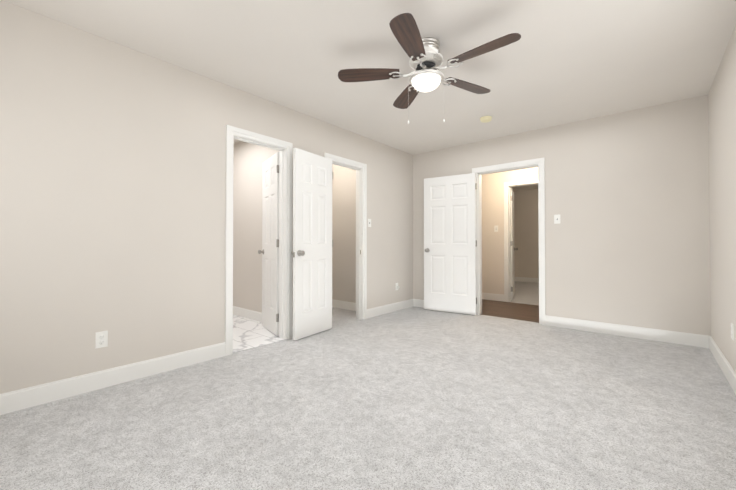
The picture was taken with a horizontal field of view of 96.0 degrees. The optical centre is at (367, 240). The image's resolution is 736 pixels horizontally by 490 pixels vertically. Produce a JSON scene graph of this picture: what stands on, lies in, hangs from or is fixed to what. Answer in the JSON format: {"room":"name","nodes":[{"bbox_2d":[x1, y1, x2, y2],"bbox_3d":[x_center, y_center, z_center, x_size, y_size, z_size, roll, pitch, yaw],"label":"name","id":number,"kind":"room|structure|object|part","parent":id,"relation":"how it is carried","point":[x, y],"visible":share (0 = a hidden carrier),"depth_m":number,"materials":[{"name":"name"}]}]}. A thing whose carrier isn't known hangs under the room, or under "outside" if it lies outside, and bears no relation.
{"room":"empty bedroom","nodes":[
{"label":"empty bedroom","id":0,"kind":"room"},
{"bbox_2d":[0,0,412,393],"bbox_3d":[-0.965,-0.193,3.649,0.120,2.550,5.515,-1,-1,40],"label":"wall","id":1,"kind":"structure","parent":0,"point":[112,188],"depth_m":2.49,"materials":[{"name":"paint"}]},
{"bbox_2d":[95,331,107,348],"bbox_3d":[-1.930,0.718,2.401,0.009,0.115,0.070,-1,-1,40],"label":"electrical outlet","id":2,"kind":"object","parent":1,"relation":"attached to","point":[101,339],"visible":1,"depth_m":2.40,"materials":[{"name":"white plastic"}]},
{"bbox_2d":[0,342,225,414],"bbox_3d":[-1.967,1.005,2.349,0.015,0.125,1.958,-1,-1,40],"label":"baseboard","id":3,"kind":"structure","parent":1,"relation":"attached to","point":[19,399],"depth_m":2.39,"materials":[{"name":"paint"}]},
{"bbox_2d":[225,125,292,355],"bbox_3d":[-1.136,-0.003,3.432,0.138,2.165,0.752,-1,-1,40],"label":"door frame","id":4,"kind":"structure","parent":1,"relation":"attached to","point":[231,131],"depth_m":3.62,"materials":[{"name":"paint"}]},
{"bbox_2d":[292,148,332,339],"bbox_3d":[-0.622,0.037,3.828,0.168,2.070,0.636,0,-1,33],"label":"closet door","id":5,"kind":"structure","parent":1,"relation":"in","point":[312,244],"depth_m":3.77,"materials":[{"name":"paint"}]},
{"bbox_2d":[324,153,366,318],"bbox_3d":[-0.330,0.036,4.395,0.120,2.108,0.666,-1,-1,40],"label":"door frame","id":6,"kind":"structure","parent":1,"relation":"attached to","point":[358,242],"depth_m":4.62,"materials":[{"name":"paint"}]},
{"bbox_2d":[367,299,411,317],"bbox_3d":[0.371,1.036,5.104,0.015,0.125,1.225,-1,-1,40],"label":"baseboard","id":7,"kind":"structure","parent":1,"relation":"attached to","point":[372,312],"depth_m":5.02,"materials":[{"name":"paint"}]},
{"bbox_2d":[233,141,278,312],"bbox_3d":[-1.647,-0.181,4.715,2.300,2.550,0.120,-1,-1,40],"label":"wall","id":8,"kind":"structure","parent":0,"point":[249,159],"depth_m":4.68,"materials":[{"name":"paint"}]},
{"bbox_2d":[233,306,261,321],"bbox_3d":[-1.645,1.030,4.611,2.180,0.125,0.015,-1,-1,40],"label":"baseboard","id":9,"kind":"structure","parent":8,"relation":"attached to","point":[248,314],"depth_m":4.60,"materials":[{"name":"paint"}]},
{"bbox_2d":[258,152,278,335],"bbox_3d":[-1.168,0.039,3.979,0.168,2.070,0.609,0,-1,-33],"label":"bathroom door","id":10,"kind":"structure","parent":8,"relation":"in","point":[270,244],"depth_m":3.93,"materials":[{"name":"paint"}]},
{"bbox_2d":[233,314,285,352],"bbox_3d":[-2.115,1.124,3.964,2.300,0.084,1.610,-1,-1,40],"label":"floor","id":11,"kind":"structure","parent":0,"point":[248,333],"depth_m":3.76,"materials":[{"name":"stone"}]},
{"bbox_2d":[332,164,355,302],"bbox_3d":[-0.462,-0.172,5.494,1.500,2.550,0.120,-1,-1,40],"label":"wall","id":12,"kind":"structure","parent":0,"point":[344,233],"depth_m":5.35,"materials":[{"name":"paint"}]},
{"bbox_2d":[332,299,355,310],"bbox_3d":[-0.460,1.039,5.389,1.380,0.125,0.015,-1,-1,40],"label":"baseboard","id":13,"kind":"structure","parent":12,"relation":"attached to","point":[346,305],"depth_m":5.32,"materials":[{"name":"paint"}]},
{"bbox_2d":[0,306,735,489],"bbox_3d":[-0.146,1.114,2.962,5.000,0.080,5.310,-1,-1,40],"label":"floor carpet","id":14,"kind":"object","parent":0,"point":[415,398],"visible":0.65,"depth_m":1.98,"materials":[{"name":"grey carpet"}]},
{"bbox_2d":[4,0,735,190],"bbox_3d":[1.614,-1.516,4.757,7.600,0.120,10.900,-1,-1,40],"label":"ceiling","id":15,"kind":"structure","parent":0,"point":[559,62],"depth_m":2.61,"materials":[{"name":"paint"}]},
{"bbox_2d":[338,13,520,123],"bbox_3d":[0.479,-1.182,2.472,1.248,0.599,1.296,-1,-1,40],"label":"fan","id":16,"kind":"object","parent":15,"relation":"hanging from","point":[425,62],"visible":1,"depth_m":2.43,"materials":[{"name":"brown wood"}]},
{"bbox_3d":[0.004,-1.276,2.551,0.475,0.031,0.147,0,-1,5],"label":"blade","id":17,"kind":"part","parent":16,"relation":"part of","materials":[{"name":"brown wood"}]},
{"bbox_3d":[0.345,-1.271,2.939,0.147,0.031,0.475,0,-1,-13],"label":"blade","id":18,"kind":"part","parent":16,"relation":"part of","materials":[{"name":"brown wood"}]},
{"bbox_3d":[0.267,-1.281,2.107,0.147,0.031,0.475,0,-1,23],"label":"blade","id":19,"kind":"part","parent":16,"relation":"part of","materials":[{"name":"brown wood"}]},
{"bbox_3d":[0.441,-1.327,2.511,0.254,0.081,0.254,-1,-1,40],"label":"motor","id":20,"kind":"part","parent":16,"relation":"part of","materials":[{"name":"silver metal"}]},
{"bbox_3d":[0.441,-1.176,2.509,0.217,0.076,0.217,-1,-1,40],"label":"lamp shade","id":21,"kind":"part","parent":16,"relation":"part of","materials":[{"name":"white glass"}]},
{"bbox_3d":[0.819,-1.274,2.734,0.475,0.031,0.147,0,-1,-31],"label":"blade","id":22,"kind":"part","parent":16,"relation":"part of","materials":[{"name":"brown wood"}]},
{"bbox_3d":[0.771,-1.279,2.220,0.475,0.031,0.147,-1,-1,41],"label":"blade","id":23,"kind":"part","parent":16,"relation":"part of","materials":[{"name":"brown wood"}]},
{"bbox_2d":[480,116,491,122],"bbox_3d":[1.410,-1.446,3.959,0.136,0.038,0.136,-1,-1,40],"label":"smoke detector","id":24,"kind":"object","parent":15,"relation":"attached to","point":[484,119],"visible":0.98,"depth_m":3.92,"materials":[{"name":"beige plastic"}]},
{"bbox_2d":[481,299,538,322],"bbox_3d":[2.628,1.139,4.994,6.000,0.076,1.380,-1,-1,40],"label":"floor","id":25,"kind":"structure","parent":0,"point":[520,311],"depth_m":5.22,"materials":[{"name":"brown wood"}]},
{"bbox_2d":[482,167,537,294],"bbox_3d":[3.114,-0.171,5.581,6.000,2.550,0.120,-1,-1,40],"label":"wall","id":26,"kind":"structure","parent":0,"point":[492,240],"depth_m":6.15,"materials":[{"name":"paint"}]},
{"bbox_2d":[482,292,503,301],"bbox_3d":[1.631,1.054,6.737,2.225,0.125,0.015,-1,-1,40],"label":"baseboard","id":27,"kind":"structure","parent":26,"relation":"attached to","point":[492,296],"depth_m":6.13,"materials":[{"name":"paint"}]},
{"bbox_2d":[510,188,517,299],"bbox_3d":[2.812,0.067,6.448,0.168,2.070,0.824,0,-1,26],"label":"room door","id":28,"kind":"structure","parent":26,"relation":"in","point":[513,248],"depth_m":6.15,"materials":[{"name":"paint"}]},
{"bbox_2d":[504,179,537,301],"bbox_3d":[2.887,0.023,5.760,0.970,2.165,0.138,-1,-1,40],"label":"door frame","id":29,"kind":"structure","parent":26,"relation":"attached to","point":[506,283],"depth_m":6.00,"materials":[{"name":"paint"}]},
{"bbox_2d":[484,281,538,304],"bbox_3d":[4.011,1.161,7.087,4.200,0.080,3.600,-1,-1,40],"label":"floor","id":30,"kind":"structure","parent":0,"point":[526,292],"depth_m":7.00,"materials":[{"name":"beige carpet"}]},
{"bbox_2d":[513,189,538,277],"bbox_3d":[5.214,-0.138,8.520,4.200,2.550,0.120,-1,-1,40],"label":"wall","id":31,"kind":"structure","parent":0,"point":[526,242],"depth_m":9.15,"materials":[{"name":"paint"}]},
{"bbox_2d":[515,277,538,282],"bbox_3d":[5.171,1.074,8.455,4.200,0.125,0.015,-1,-1,40],"label":"baseboard","id":32,"kind":"structure","parent":31,"relation":"attached to","point":[527,279],"depth_m":9.12,"materials":[{"name":"paint"}]},
{"bbox_2d":[413,95,710,335],"bbox_3d":[2.193,-0.184,4.480,3.620,2.550,0.160,-1,-1,40],"label":"wall","id":33,"kind":"structure","parent":0,"point":[627,240],"depth_m":3.78,"materials":[{"name":"paint"}]},
{"bbox_2d":[412,299,423,307],"bbox_3d":[1.164,1.037,5.225,1.010,0.125,0.015,-1,-1,40],"label":"baseboard","id":34,"kind":"structure","parent":33,"relation":"attached to","point":[415,302],"depth_m":5.50,"materials":[{"name":"paint"}]},
{"bbox_2d":[424,173,476,314],"bbox_3d":[1.240,0.051,5.050,0.819,2.070,0.168,0,-1,33],"label":"bedroom door","id":35,"kind":"structure","parent":33,"relation":"in","point":[450,243],"depth_m":5.02,"materials":[{"name":"paint"}]},
{"bbox_2d":[472,158,545,324],"bbox_3d":[1.970,0.011,4.656,0.970,2.165,0.178,-1,-1,40],"label":"door frame","id":36,"kind":"structure","parent":33,"relation":"attached to","point":[542,299],"depth_m":4.48,"materials":[{"name":"paint"}]},
{"bbox_2d":[554,214,559,223],"bbox_3d":[2.395,-0.272,4.194,0.070,0.115,0.017,-1,-1,40],"label":"light switch","id":37,"kind":"object","parent":33,"relation":"attached to","point":[556,219],"visible":1,"depth_m":4.20,"materials":[{"name":"white plastic"}]},
{"bbox_2d":[545,315,707,347],"bbox_3d":[2.849,1.021,3.795,1.470,0.125,0.015,-1,-1,40],"label":"baseboard","id":38,"kind":"structure","parent":33,"relation":"attached to","point":[690,339],"depth_m":3.70,"materials":[{"name":"paint"}]},
{"bbox_2d":[708,25,735,371],"bbox_3d":[1.743,-0.220,1.246,0.120,2.550,5.355,-1,-1,40],"label":"wall","id":39,"kind":"structure","parent":0,"point":[722,145],"depth_m":2.69,"materials":[{"name":"paint"}]},
{"bbox_2d":[708,336,735,393],"bbox_3d":[1.730,0.993,1.322,0.015,0.125,5.235,-1,-1,40],"label":"baseboard","id":40,"kind":"structure","parent":39,"relation":"attached to","point":[723,363],"depth_m":2.67,"materials":[{"name":"paint"}]},
{"bbox_2d":[731,323,733,339],"bbox_3d":[2.679,0.668,2.438,0.009,0.115,0.070,-1,-1,40],"label":"electrical outlet","id":41,"kind":"object","parent":39,"relation":"attached to","point":[732,330],"visible":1,"depth_m":2.42,"materials":[{"name":"white plastic"}]}
]}

